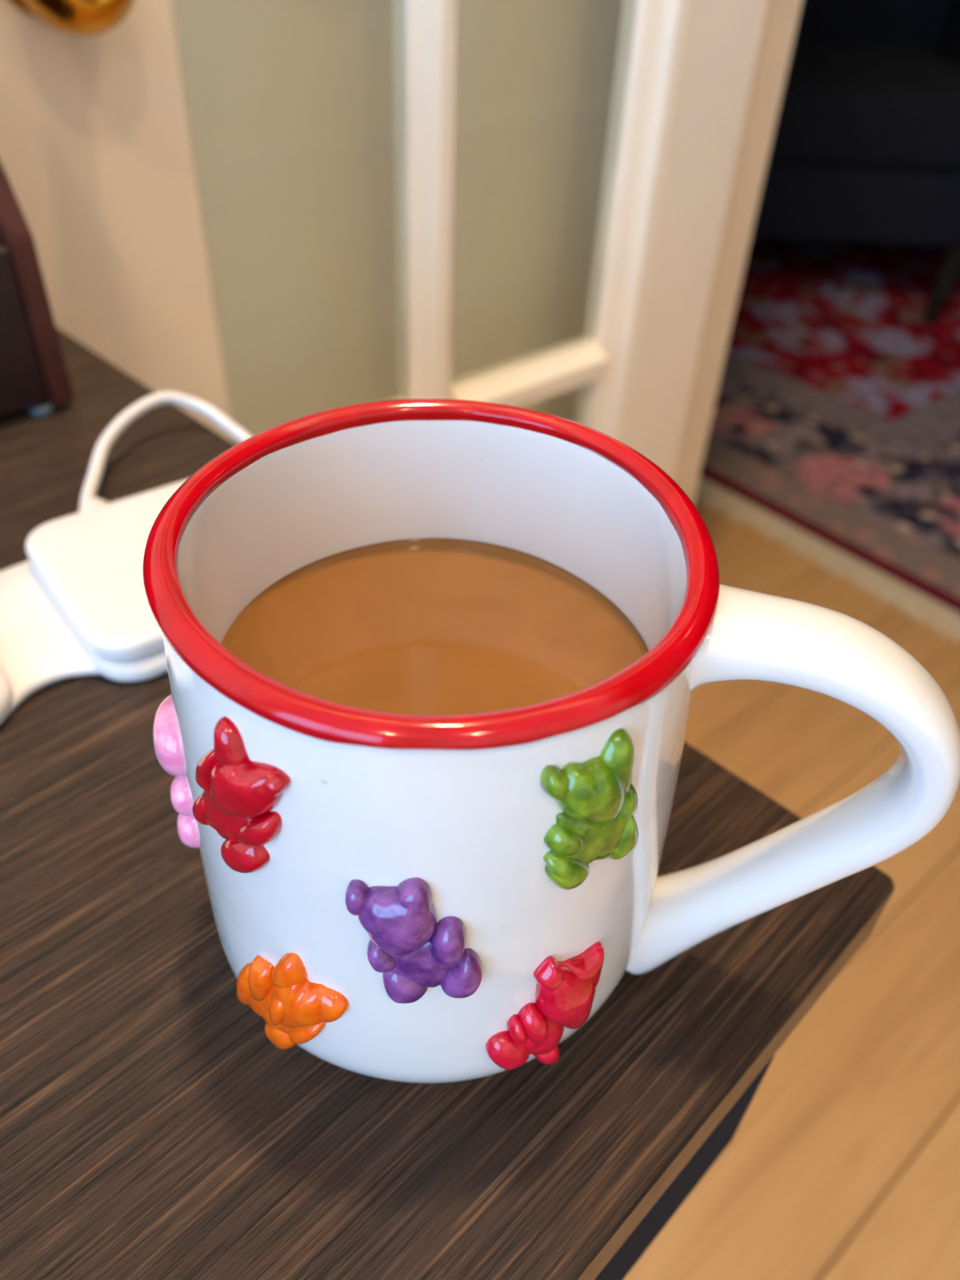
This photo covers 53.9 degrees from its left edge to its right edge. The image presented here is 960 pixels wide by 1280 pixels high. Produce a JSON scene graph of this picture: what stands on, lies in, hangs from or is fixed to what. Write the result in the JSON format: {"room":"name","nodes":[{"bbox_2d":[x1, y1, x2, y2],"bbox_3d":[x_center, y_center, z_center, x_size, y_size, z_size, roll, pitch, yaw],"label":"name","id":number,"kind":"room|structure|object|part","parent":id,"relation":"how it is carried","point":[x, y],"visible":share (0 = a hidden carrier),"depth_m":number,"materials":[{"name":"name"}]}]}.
{"room":"living room","nodes":[
{"label":"living room","id":0,"kind":"room"},
{"bbox_2d":[172,0,623,445],"bbox_3d":[-0.845,-0.447,-0.189,2.675,2.470,0.100,-28,49,-31],"label":"glass pane","id":1,"kind":"structure","parent":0,"point":[291,103],"depth_m":0.72,"materials":[{"name":"glass"}]},
{"bbox_2d":[0,0,767,479],"bbox_3d":[0.009,-0.581,0.356,0.591,2.000,0.088,-27,49,-31],"label":"door","id":2,"kind":"structure","parent":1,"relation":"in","point":[97,156],"depth_m":0.58,"materials":[{"name":"beige paint"}]},
{"bbox_3d":[-0.171,-0.280,0.389,0.052,0.052,0.052,-28,49,-31],"label":"knob","id":3,"kind":"part","parent":2,"relation":"part of","materials":[{"name":"gold metal"}]},
{"bbox_2d":[672,0,802,503],"bbox_3d":[0.212,-0.759,0.556,0.052,2.070,0.111,-28,49,-31],"label":"trim","id":4,"kind":"structure","parent":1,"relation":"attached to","point":[781,17],"depth_m":0.83,"materials":[{"name":"paint"}]},
{"bbox_2d":[623,485,959,1279],"bbox_3d":[0.445,-0.079,1.417,5.800,0.060,4.900,-28,49,-31],"label":"floor","id":5,"kind":"structure","parent":0,"point":[843,1163],"depth_m":0.84,"materials":[{"name":"brown wood"}]},
{"bbox_2d":[0,327,894,1279],"bbox_3d":[-0.410,0.389,0.284,0.950,0.620,0.458,-31,51,-34],"label":"side table","id":6,"kind":"object","parent":5,"relation":"on","point":[153,1127],"visible":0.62,"depth_m":0.19,"materials":[{"name":"brown wood"}]},
{"bbox_2d":[0,160,73,417],"bbox_3d":[-0.284,-0.150,0.289,0.235,0.205,0.108,-31,51,-34],"label":"desk organizer","id":7,"kind":"object","parent":6,"relation":"on","point":[34,376],"visible":1,"depth_m":0.36,"materials":[{"name":"brown wood"}]},
{"bbox_3d":[-0.253,-0.076,0.307,0.216,0.061,0.008,-31,51,-34],"label":"panel","id":8,"kind":"part","parent":7,"relation":"part of","materials":[{"name":"brown wood"}]},
{"bbox_2d":[0,480,185,724],"bbox_3d":[-0.133,-0.006,0.276,0.170,0.015,0.077,-25,48,-29],"label":"charger","id":9,"kind":"object","parent":6,"relation":"on","point":[79,605],"visible":0.48,"depth_m":0.28,"materials":[{"name":"white plastic"}]},
{"bbox_2d":[79,391,251,511],"bbox_3d":[-0.132,0.165,0.550,0.054,0.633,0.094,31,47,29],"label":"charging cable","id":10,"kind":"object","parent":9,"relation":"attached to","point":[88,500],"visible":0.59,"depth_m":0.36,"materials":[{"name":"white plastic"}]},
{"bbox_2d":[143,398,959,1083],"bbox_3d":[0.002,0.029,0.174,0.128,0.104,0.098,32,48,30],"label":"mug","id":11,"kind":"object","parent":6,"relation":"on","point":[397,897],"visible":0.99,"depth_m":0.15,"materials":[{"name":"white ceramic"}]},
{"bbox_3d":[-0.055,0.029,0.174,0.004,0.008,0.007,-8,41,-13],"label":"arm","id":12,"kind":"part","parent":11,"relation":"part of"},
{"bbox_3d":[-0.056,0.036,0.181,0.004,0.009,0.008,-7,41,-12],"label":"leg","id":13,"kind":"part","parent":11,"relation":"part of","materials":[{"name":"pink ceramic"}]},
{"bbox_3d":[-0.044,0.027,0.149,0.003,0.010,0.006,-29,49,-32],"label":"leg","id":14,"kind":"part","parent":11,"relation":"part of","materials":[{"name":"red ceramic"}]},
{"bbox_3d":[-0.040,0.019,0.139,0.006,0.012,0.004,30,47,28],"label":"arm","id":15,"kind":"part","parent":11,"relation":"part of"},
{"bbox_3d":[-0.043,0.064,0.174,0.006,0.018,0.004,32,48,30],"label":"leg","id":16,"kind":"part","parent":11,"relation":"part of","materials":[{"name":"orange ceramic"}]},
{"bbox_3d":[-0.037,0.033,0.145,0.010,0.010,0.004,27,46,26],"label":"leg","id":17,"kind":"part","parent":11,"relation":"part of","materials":[{"name":"red ceramic"}]},
{"bbox_3d":[-0.033,0.028,0.138,0.008,0.009,0.004,22,44,22],"label":"arm","id":18,"kind":"part","parent":11,"relation":"part of"},
{"bbox_3d":[-0.038,0.061,0.167,0.006,0.014,0.004,27,46,25],"label":"leg","id":19,"kind":"part","parent":11,"relation":"part of","materials":[{"name":"orange ceramic"}]},
{"bbox_3d":[-0.037,0.073,0.175,0.009,0.011,0.004,23,44,22],"label":"arm","id":20,"kind":"part","parent":11,"relation":"part of"},
{"bbox_3d":[-0.031,0.070,0.168,0.008,0.011,0.004,18,42,17],"label":"arm","id":21,"kind":"part","parent":11,"relation":"part of"},
{"bbox_3d":[-0.015,0.049,0.146,0.005,0.007,0.004,3,40,0],"label":"arm","id":22,"kind":"part","parent":11,"relation":"part of"},
{"bbox_3d":[-0.012,0.055,0.150,0.008,0.009,0.004,3,40,0],"label":"leg","id":23,"kind":"part","parent":11,"relation":"part of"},
{"bbox_2d":[221,537,648,714],"bbox_3d":[-0.008,0.009,0.174,0.079,0.014,0.079,3,40,0],"label":"coffee","id":24,"kind":"object","parent":11,"relation":"in","point":[427,626],"visible":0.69,"depth_m":0.18,"materials":[{"name":"liquid"}]},
{"bbox_3d":[-0.005,0.047,0.143,0.006,0.011,0.004,-1,40,-5],"label":"arm","id":25,"kind":"part","parent":11,"relation":"part of"},
{"bbox_3d":[-0.003,0.053,0.149,0.007,0.011,0.004,-5,41,-9],"label":"leg","id":26,"kind":"part","parent":11,"relation":"part of","materials":[{"name":"purple ceramic"}]},
{"bbox_3d":[0.005,0.073,0.168,0.008,0.011,0.004,-10,42,-15],"label":"leg","id":27,"kind":"part","parent":11,"relation":"part of","materials":[{"name":"red ceramic"}]},
{"bbox_3d":[0.010,0.067,0.165,0.005,0.010,0.004,-13,43,-18],"label":"arm","id":28,"kind":"part","parent":11,"relation":"part of"},
{"bbox_3d":[0.013,0.077,0.176,0.007,0.009,0.004,-29,49,-32],"label":"leg","id":29,"kind":"part","parent":11,"relation":"part of","materials":[{"name":"red ceramic"}]},
{"bbox_3d":[0.012,0.029,0.136,0.006,0.006,0.004,-15,43,-20],"label":"arm","id":30,"kind":"part","parent":11,"relation":"part of"},
{"bbox_3d":[0.013,0.034,0.141,0.008,0.009,0.004,-16,44,-21],"label":"leg","id":31,"kind":"part","parent":11,"relation":"part of","materials":[{"name":"green ceramic"}]},
{"bbox_3d":[0.022,0.030,0.145,0.006,0.010,0.004,-28,49,-32],"label":"leg","id":32,"kind":"part","parent":11,"relation":"part of","materials":[{"name":"green ceramic"}]},
{"bbox_3d":[0.021,0.024,0.139,0.005,0.009,0.004,-27,49,-31],"label":"arm","id":33,"kind":"part","parent":11,"relation":"part of"},
{"bbox_3d":[0.054,0.033,0.172,0.048,0.095,0.021,11,41,10],"label":"handle","id":34,"kind":"part","parent":11,"relation":"part of","materials":[{"name":"white ceramic"}]},
{"bbox_3d":[-0.239,0.296,-0.004,0.855,0.048,0.005,-31,51,-34],"label":"frame rail","id":35,"kind":"part","parent":6,"relation":"part of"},
{"bbox_2d":[694,237,959,641],"bbox_3d":[0.727,-1.036,2.513,2.210,0.008,2.451,-28,49,-31],"label":"rug","id":36,"kind":"object","parent":5,"relation":"on","point":[835,422],"visible":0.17,"depth_m":1.77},
{"bbox_2d":[751,0,959,326],"bbox_3d":[0.315,-1.362,2.232,2.000,0.820,0.926,3,40,0],"label":"sofa","id":37,"kind":"object","parent":36,"relation":"on","point":[865,146],"visible":0.31,"depth_m":2.05,"materials":[{"name":"black fabric"}]},
{"bbox_3d":[0.332,-1.697,2.404,1.720,0.530,0.230,3,40,0],"label":"backrest","id":38,"kind":"part","parent":37,"relation":"part of","materials":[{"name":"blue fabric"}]},
{"bbox_3d":[1.050,-0.817,2.138,0.048,0.168,0.137,26,45,25],"label":"leg","id":39,"kind":"part","parent":37,"relation":"part of","materials":[{"name":"black wood"}]},
{"bbox_3d":[1.236,-1.365,2.238,0.160,0.310,0.850,3,40,0],"label":"armrest","id":40,"kind":"part","parent":37,"relation":"part of","materials":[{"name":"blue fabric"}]}
]}

